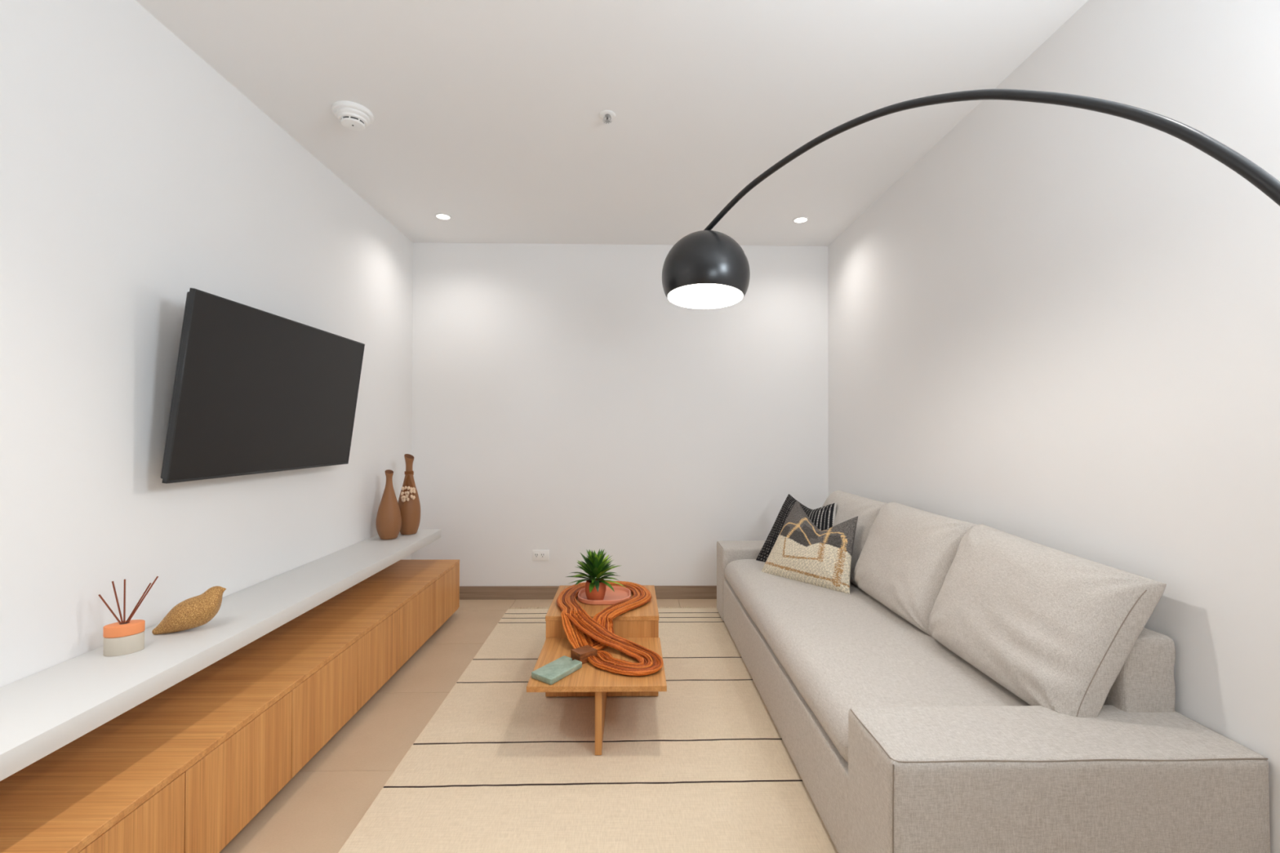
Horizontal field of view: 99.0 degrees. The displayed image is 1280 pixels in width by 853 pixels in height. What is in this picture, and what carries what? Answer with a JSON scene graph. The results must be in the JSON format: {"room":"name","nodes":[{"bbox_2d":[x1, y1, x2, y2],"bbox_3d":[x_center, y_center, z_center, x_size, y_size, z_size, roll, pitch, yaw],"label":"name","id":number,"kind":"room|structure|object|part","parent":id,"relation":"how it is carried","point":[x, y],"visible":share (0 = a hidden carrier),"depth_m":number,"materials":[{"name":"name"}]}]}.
{"room":"living room","nodes":[
{"label":"living room","id":0,"kind":"room"},
{"bbox_2d":[0,0,413,687],"bbox_3d":[-1.663,-0.083,0.380,0.120,2.607,7.455,0,-1,-1],"label":"wall","id":1,"kind":"structure","parent":0,"point":[135,176],"depth_m":1.78,"materials":[{"name":"paint"}]},
{"bbox_2d":[0,529,440,781],"bbox_3d":[-1.462,0.693,1.857,0.333,0.054,3.578,0,-1,-1],"label":"wall shelf","id":2,"kind":"object","parent":1,"relation":"attached to","point":[42,713],"visible":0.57,"depth_m":1.55,"materials":[{"name":"white paint"}]},
{"bbox_2d":[102,619,145,656],"bbox_3d":[-1.516,0.621,1.608,0.081,0.085,0.068,0,-1,-1],"label":"reed diffuser","id":3,"kind":"object","parent":2,"relation":"on","point":[119,639],"visible":0.97,"depth_m":1.59,"materials":[{"name":"beige ceramic"}]},
{"bbox_2d":[98,594,121,623],"bbox_3d":[-1.545,0.533,1.594,0.054,0.092,0.004,0,-1,-20],"label":"stick","id":4,"kind":"object","parent":3,"relation":"in","point":[100,595],"visible":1,"depth_m":1.59,"materials":[{"name":"brown"}]},
{"bbox_2d":[111,581,123,623],"bbox_3d":[-1.532,0.516,1.604,0.033,0.125,0.004,0,-1,-5],"label":"stick","id":5,"kind":"object","parent":3,"relation":"in","point":[113,583],"visible":1,"depth_m":1.60,"materials":[{"name":"brown"}]},
{"bbox_2d":[123,579,125,623],"bbox_3d":[-1.512,0.513,1.604,0.004,0.130,0.012,1,-1,-42],"label":"stick","id":6,"kind":"object","parent":3,"relation":"in","point":[124,593],"visible":1,"depth_m":1.60,"materials":[{"name":"brown"}]},
{"bbox_2d":[125,582,151,622],"bbox_3d":[-1.499,0.526,1.635,0.004,0.106,0.058,0,-1,35],"label":"stick","id":7,"kind":"object","parent":3,"relation":"in","point":[148,587],"visible":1,"depth_m":1.64,"materials":[{"name":"brown"}]},
{"bbox_2d":[127,576,158,622],"bbox_3d":[-1.479,0.514,1.627,0.071,0.130,0.004,0,-1,-27],"label":"stick","id":8,"kind":"object","parent":3,"relation":"on","point":[157,577],"visible":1,"depth_m":1.62,"materials":[{"name":"brown"}]},
{"bbox_2d":[151,586,226,634],"bbox_3d":[-1.469,0.598,1.785,0.190,0.134,0.095,0,-1,-29],"label":"bird figurine","id":9,"kind":"object","parent":2,"relation":"on","point":[196,611],"visible":1,"depth_m":1.76,"materials":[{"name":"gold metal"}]},
{"bbox_2d":[376,469,401,539],"bbox_3d":[-1.530,0.473,3.331,0.142,0.418,0.142,0,-1,-1],"label":"vase","id":10,"kind":"object","parent":2,"relation":"on","point":[388,518],"visible":1,"depth_m":3.29,"materials":[{"name":"brown ceramic"}]},
{"bbox_2d":[398,453,420,534],"bbox_3d":[-1.475,0.430,3.485,0.140,0.509,0.153,0,-1,-1],"label":"vase","id":11,"kind":"object","parent":2,"relation":"on","point":[409,504],"visible":0.98,"depth_m":3.44,"materials":[{"name":"brown ceramic"}]},
{"bbox_2d":[160,288,364,483],"bbox_3d":[-1.538,-0.126,2.321,0.193,0.633,1.116,0,-1,-1],"label":"television","id":12,"kind":"object","parent":1,"relation":"attached to","point":[255,391],"visible":1,"depth_m":2.11,"materials":[{"name":"black"}]},
{"bbox_2d":[219,599,716,852],"bbox_3d":[-0.078,1.281,0.392,3.296,0.120,7.455,0,-1,-1],"label":"floor","id":13,"kind":"structure","parent":0,"point":[317,811],"depth_m":2.11,"materials":[{"name":"beige tile"}]},
{"bbox_2d":[0,560,459,852],"bbox_3d":[-1.401,1.051,1.851,0.457,0.366,3.583,0,-1,-1],"label":"media cabinet","id":14,"kind":"object","parent":13,"relation":"on","point":[185,769],"visible":0.96,"depth_m":1.66,"materials":[{"name":"brown wood"}]},
{"bbox_3d":[-1.172,1.032,1.179,0.019,0.298,0.440,0,-1,-1],"label":"door","id":15,"kind":"part","parent":14,"relation":"part of","materials":[{"name":"brown wood"}]},
{"bbox_3d":[-1.179,1.037,1.623,0.019,0.298,0.440,0,-1,-1],"label":"door","id":16,"kind":"part","parent":14,"relation":"part of","materials":[{"name":"brown wood"}]},
{"bbox_3d":[-1.187,1.042,2.066,0.019,0.298,0.440,0,-1,-1],"label":"door","id":17,"kind":"part","parent":14,"relation":"part of","materials":[{"name":"brown wood"}]},
{"bbox_3d":[-1.194,1.047,2.509,0.019,0.298,0.440,0,-1,-1],"label":"door","id":18,"kind":"part","parent":14,"relation":"part of","materials":[{"name":"brown wood"}]},
{"bbox_3d":[-1.202,1.052,2.953,0.019,0.298,0.440,0,-1,-1],"label":"door","id":19,"kind":"part","parent":14,"relation":"part of","materials":[{"name":"brown wood"}]},
{"bbox_3d":[-1.210,1.057,3.401,0.019,0.298,0.450,0,-1,-1],"label":"door","id":20,"kind":"part","parent":14,"relation":"part of","materials":[{"name":"brown wood"}]},
{"bbox_3d":[-1.432,1.056,3.633,0.456,0.296,0.019,0,-1,-1],"label":"panel","id":21,"kind":"part","parent":14,"relation":"part of","materials":[{"name":"brown wood"}]},
{"bbox_2d":[337,606,838,852],"bbox_3d":[-0.031,1.235,2.242,1.708,0.013,3.116,0,-1,-1],"label":"rug","id":22,"kind":"object","parent":13,"relation":"on","point":[702,765],"visible":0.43,"depth_m":1.97,"materials":[{"name":"fabric"}]},
{"bbox_2d":[526,581,666,755],"bbox_3d":[-0.171,1.038,2.509,0.522,0.398,0.989,0,-1,-1],"label":"coffee table","id":23,"kind":"object","parent":22,"relation":"on","point":[639,625],"depth_m":2.37,"materials":[{"name":"brown wood"}]},
{"bbox_2d":[531,655,582,684],"bbox_3d":[-0.317,0.947,2.134,0.108,0.022,0.205,0,-1,33],"label":"stone slab","id":24,"kind":"object","parent":23,"relation":"on","point":[552,673],"visible":1,"depth_m":2.10,"materials":[{"name":"green stone"}]},
{"bbox_2d":[570,644,597,664],"bbox_3d":[-0.230,0.939,2.248,0.086,0.042,0.066,1,-1,-39],"label":"wooden block","id":25,"kind":"object","parent":23,"relation":"on","point":[581,654],"visible":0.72,"depth_m":2.23,"materials":[{"name":"brown wood"}]},
{"bbox_3d":[-0.171,0.901,2.650,0.459,0.108,0.697,0,-1,-1],"label":"cord","id":26,"kind":"part","parent":23,"relation":"part of","materials":[{"name":"orange fabric"}]},
{"bbox_3d":[-0.160,1.108,2.270,0.025,0.252,0.444,0,-1,-1],"label":"fin leg","id":27,"kind":"part","parent":23,"relation":"part of","materials":[{"name":"brown wood"}]},
{"bbox_3d":[-0.174,0.899,2.575,0.441,0.110,0.837,0,-1,-1],"label":"cord","id":28,"kind":"part","parent":23,"relation":"part of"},
{"bbox_3d":[-0.174,0.904,2.582,0.453,0.110,0.835,0,-1,-1],"label":"cord","id":29,"kind":"part","parent":23,"relation":"part of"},
{"bbox_3d":[-0.177,0.896,2.649,0.451,0.110,0.692,0,-1,-1],"label":"cord","id":30,"kind":"part","parent":23,"relation":"part of","materials":[{"name":"orange fabric"}]},
{"bbox_3d":[-0.176,0.896,2.647,0.437,0.109,0.677,0,-1,-1],"label":"cord","id":31,"kind":"part","parent":23,"relation":"part of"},
{"bbox_3d":[-0.179,0.895,2.638,0.364,0.108,0.629,0,-1,-1],"label":"cord","id":32,"kind":"part","parent":23,"relation":"part of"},
{"bbox_3d":[-0.178,0.895,2.639,0.353,0.108,0.623,0,-1,-1],"label":"cord","id":33,"kind":"part","parent":23,"relation":"part of","materials":[{"name":"orange fabric"}]},
{"bbox_3d":[-0.175,0.901,2.633,0.313,0.108,0.587,0,-1,-1],"label":"cord","id":34,"kind":"part","parent":23,"relation":"part of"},
{"bbox_3d":[-0.175,0.895,2.645,0.413,0.109,0.665,0,-1,-1],"label":"cord","id":35,"kind":"part","parent":23,"relation":"part of","materials":[{"name":"orange fabric"}]},
{"bbox_3d":[-0.178,0.896,2.637,0.336,0.109,0.612,0,-1,-1],"label":"cord","id":36,"kind":"part","parent":23,"relation":"part of","materials":[{"name":"orange fabric"}]},
{"bbox_3d":[-0.173,0.900,2.586,0.470,0.111,0.840,0,-1,-1],"label":"cord","id":37,"kind":"part","parent":23,"relation":"part of","materials":[{"name":"orange fabric"}]},
{"bbox_2d":[577,586,631,604],"bbox_3d":[-0.180,0.856,2.773,0.266,0.023,0.250,0,-1,-1],"label":"oval tray","id":38,"kind":"object","parent":23,"relation":"on","point":[620,593],"visible":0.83,"depth_m":2.76,"materials":[{"name":"pink ceramic"}]},
{"bbox_2d":[566,548,624,599],"bbox_3d":[-0.218,0.731,2.701,0.301,0.258,0.280,0,-1,-1],"label":"potted plant","id":39,"kind":"object","parent":38,"relation":"on","point":[596,567],"visible":0.98,"depth_m":2.68,"materials":[{"name":"green plant"}]},
{"bbox_3d":[-0.221,0.812,2.708,0.105,0.096,0.105,0,-1,-1],"label":"pot","id":40,"kind":"part","parent":39,"relation":"part of","materials":[{"name":"orange ceramic"}]},
{"bbox_3d":[-0.174,0.897,2.649,0.466,0.108,0.705,0,-1,-1],"label":"cord","id":41,"kind":"part","parent":23,"relation":"part of","materials":[{"name":"orange fabric"}]},
{"bbox_3d":[-0.174,0.897,2.635,0.322,0.108,0.593,0,-1,-1],"label":"cord","id":42,"kind":"part","parent":23,"relation":"part of","materials":[{"name":"orange fabric"}]},
{"bbox_3d":[-0.172,0.899,2.564,0.426,0.108,0.837,0,-1,-1],"label":"cord","id":43,"kind":"part","parent":23,"relation":"part of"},
{"bbox_3d":[-0.171,0.894,2.644,0.398,0.108,0.656,0,-1,-1],"label":"cord","id":44,"kind":"part","parent":23,"relation":"part of","materials":[{"name":"orange fabric"}]},
{"bbox_3d":[-0.173,0.894,2.641,0.386,0.109,0.640,0,-1,-1],"label":"cord","id":45,"kind":"part","parent":23,"relation":"part of","materials":[{"name":"orange fabric"}]},
{"bbox_3d":[-0.167,0.898,2.551,0.411,0.108,0.840,0,-1,-1],"label":"cord","id":46,"kind":"part","parent":23,"relation":"part of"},
{"bbox_3d":[-0.173,0.899,2.578,0.458,0.110,0.845,0,-1,-1],"label":"cord","id":47,"kind":"part","parent":23,"relation":"part of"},
{"bbox_3d":[-0.174,0.898,2.557,0.416,0.108,0.840,0,-1,-1],"label":"cord","id":48,"kind":"part","parent":23,"relation":"part of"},
{"bbox_3d":[-0.162,0.899,2.543,0.489,0.119,0.924,0,-1,-1],"label":"cord coil","id":49,"kind":"part","parent":23,"relation":"part of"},
{"bbox_3d":[-0.160,0.898,2.546,0.412,0.108,0.835,0,-1,-1],"label":"cord","id":50,"kind":"part","parent":23,"relation":"part of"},
{"bbox_3d":[-0.146,0.898,2.529,0.414,0.110,0.841,0,-1,-1],"label":"cord","id":51,"kind":"part","parent":23,"relation":"part of","materials":[{"name":"orange fabric"}]},
{"bbox_3d":[-0.151,0.898,2.533,0.416,0.109,0.834,0,-1,-1],"label":"cord","id":52,"kind":"part","parent":23,"relation":"part of","materials":[{"name":"orange fabric"}]},
{"bbox_3d":[-0.130,0.899,2.514,0.415,0.108,0.842,0,-1,-1],"label":"cord","id":53,"kind":"part","parent":23,"relation":"part of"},
{"bbox_3d":[-0.120,0.903,2.503,0.412,0.108,0.840,0,-1,-1],"label":"cord","id":54,"kind":"part","parent":23,"relation":"part of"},
{"bbox_3d":[-0.136,0.898,2.522,0.419,0.109,0.839,0,-1,-1],"label":"cord","id":55,"kind":"part","parent":23,"relation":"part of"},
{"bbox_3d":[-0.124,0.899,2.504,0.412,0.108,0.848,0,-1,-1],"label":"cord","id":56,"kind":"part","parent":23,"relation":"part of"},
{"bbox_2d":[716,541,1269,852],"bbox_3d":[0.974,0.906,2.478,0.877,0.681,2.506,0,-1,-1],"label":"sofa","id":57,"kind":"object","parent":22,"relation":"on","point":[898,743],"visible":0.7,"depth_m":1.35,"materials":[{"name":"fabric"}]},
{"bbox_3d":[0.956,1.010,3.601,0.873,0.472,0.257,0,-1,-1],"label":"arm","id":58,"kind":"part","parent":57,"relation":"part of","materials":[{"name":"fabric"}]},
{"bbox_2d":[755,493,835,562],"bbox_3d":[1.018,0.632,3.284,0.368,0.393,0.546,1,-1,-40],"label":"throw pillow","id":59,"kind":"object","parent":57,"relation":"on","point":[823,517],"visible":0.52,"depth_m":3.31,"materials":[{"name":"black fabric"}]},
{"bbox_2d":[761,500,857,594],"bbox_3d":[0.969,0.632,2.965,0.352,0.384,0.559,1,-1,-36],"label":"throw pillow","id":60,"kind":"object","parent":57,"relation":"on","point":[801,552],"visible":1,"depth_m":2.82,"materials":[{"name":"beige fabric"}]},
{"bbox_2d":[822,490,887,586],"bbox_3d":[1.170,0.610,3.123,0.283,0.432,0.701,0,-1,-1],"label":"cushion","id":61,"kind":"object","parent":57,"relation":"on","point":[848,505],"visible":0.34,"depth_m":2.87,"materials":[{"name":"fabric"}]},
{"bbox_2d":[724,559,1029,762],"bbox_3d":[0.897,0.882,2.478,0.723,0.153,1.983,0,-1,-1],"label":"seat cushion","id":62,"kind":"object","parent":57,"relation":"on","point":[836,652],"depth_m":1.96,"materials":[{"name":"fabric"}]},
{"bbox_2d":[853,502,976,637],"bbox_3d":[1.182,0.594,2.427,0.278,0.446,0.677,0,-1,-1],"label":"cushion","id":63,"kind":"object","parent":57,"relation":"on","point":[907,555],"visible":0.81,"depth_m":2.25,"materials":[{"name":"fabric"}]},
{"bbox_2d":[928,524,1166,717],"bbox_3d":[1.211,0.587,1.745,0.323,0.446,0.680,0,-1,-1],"label":"cushion","id":64,"kind":"object","parent":57,"relation":"on","point":[1056,629],"visible":0.97,"depth_m":1.55,"materials":[{"name":"fabric"}]},
{"bbox_3d":[0.994,0.986,1.354,0.873,0.472,0.260,0,-1,-1],"label":"arm","id":65,"kind":"part","parent":57,"relation":"part of","materials":[{"name":"fabric"}]},
{"bbox_3d":[1.330,0.773,2.485,0.150,0.414,2.096,0,-1,-1],"label":"backrest frame","id":66,"kind":"part","parent":57,"relation":"part of","materials":[{"name":"fabric"}]},
{"bbox_2d":[662,88,1279,309],"bbox_3d":[0.639,0.230,1.181,0.336,2.002,1.895,1,-1,-30],"label":"arc floor lamp","id":67,"kind":"object","parent":13,"relation":"on","point":[707,268],"visible":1,"depth_m":1.49,"materials":[{"name":"black metal"}]},
{"bbox_3d":[0.224,-0.546,1.870,0.299,0.233,0.299,0,-1,-1],"label":"lamp shade","id":68,"kind":"part","parent":67,"relation":"part of","materials":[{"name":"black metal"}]},
{"bbox_2d":[135,0,1088,245],"bbox_3d":[-0.071,-1.442,0.422,3.296,0.120,7.455,0,-1,-1],"label":"ceiling","id":69,"kind":"structure","parent":0,"point":[486,113],"depth_m":2.23,"materials":[{"name":"paint"}]},
{"bbox_2d":[331,100,373,130],"bbox_3d":[-1.242,-1.330,2.366,0.160,0.066,0.160,0,-1,-1],"label":"smoke detector","id":70,"kind":"object","parent":69,"relation":"attached to","point":[353,116],"visible":1,"depth_m":2.33,"materials":[{"name":"white plastic"}]},
{"bbox_2d":[435,213,451,219],"bbox_3d":[-1.263,-1.347,3.508,0.102,0.006,0.102,0,-1,-1],"label":"recessed light","id":71,"kind":"object","parent":69,"relation":"in","point":[439,215],"visible":1,"depth_m":3.50,"materials":[{"name":"white plastic"}]},
{"bbox_2d":[599,110,615,124],"bbox_3d":[-0.142,-1.346,2.385,0.072,0.029,0.072,0,-1,-1],"label":"sprinkler","id":72,"kind":"object","parent":69,"relation":"attached to","point":[606,115],"visible":1,"depth_m":2.38,"materials":[{"name":"white plastic"}]},
{"bbox_2d":[792,216,808,222],"bbox_3d":[1.043,-1.341,3.548,0.102,0.006,0.102,0,-1,-1],"label":"recessed light","id":73,"kind":"object","parent":69,"relation":"in","point":[801,219],"visible":1,"depth_m":3.55,"materials":[{"name":"white plastic"}]},
{"bbox_2d":[410,242,828,586],"bbox_3d":[-0.138,-0.038,4.074,3.056,2.607,0.120,0,-1,-1],"label":"wall","id":74,"kind":"structure","parent":0,"point":[562,405],"depth_m":4.01,"materials":[{"name":"paint"}]},
{"bbox_2d":[532,550,549,560],"bbox_3d":[-0.724,0.940,3.988,0.122,0.077,0.009,0,-1,-1],"label":"wall outlet","id":75,"kind":"object","parent":74,"relation":"attached to","point":[537,555],"visible":1,"depth_m":3.99,"materials":[{"name":"white plastic"}]},
{"bbox_2d":[533,553,538,557],"bbox_3d":[-0.755,0.939,3.985,0.036,0.032,0.003,0,-1,-1],"label":"socket","id":76,"kind":"object","parent":75,"relation":"attached to","point":[535,555],"depth_m":3.98,"materials":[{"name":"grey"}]},
{"bbox_2d":[540,553,545,557],"bbox_3d":[-0.711,0.939,3.986,0.036,0.032,0.003,0,-1,-1],"label":"socket","id":77,"kind":"object","parent":75,"relation":"attached to","point":[542,555],"depth_m":3.98,"materials":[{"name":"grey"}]},
{"bbox_2d":[459,585,716,599],"bbox_3d":[-0.140,1.213,3.994,3.056,0.095,0.012,0,-1,-1],"label":"baseboard","id":78,"kind":"structure","parent":74,"relation":"attached to","point":[701,592],"depth_m":3.98,"materials":[{"name":"brown wood"}]},
{"bbox_2d":[827,0,1279,852],"bbox_3d":[1.513,-0.074,0.434,0.120,2.607,7.455,0,-1,-1],"label":"wall","id":79,"kind":"structure","parent":0,"point":[1058,328],"depth_m":1.66,"materials":[{"name":"paint"}]}
]}

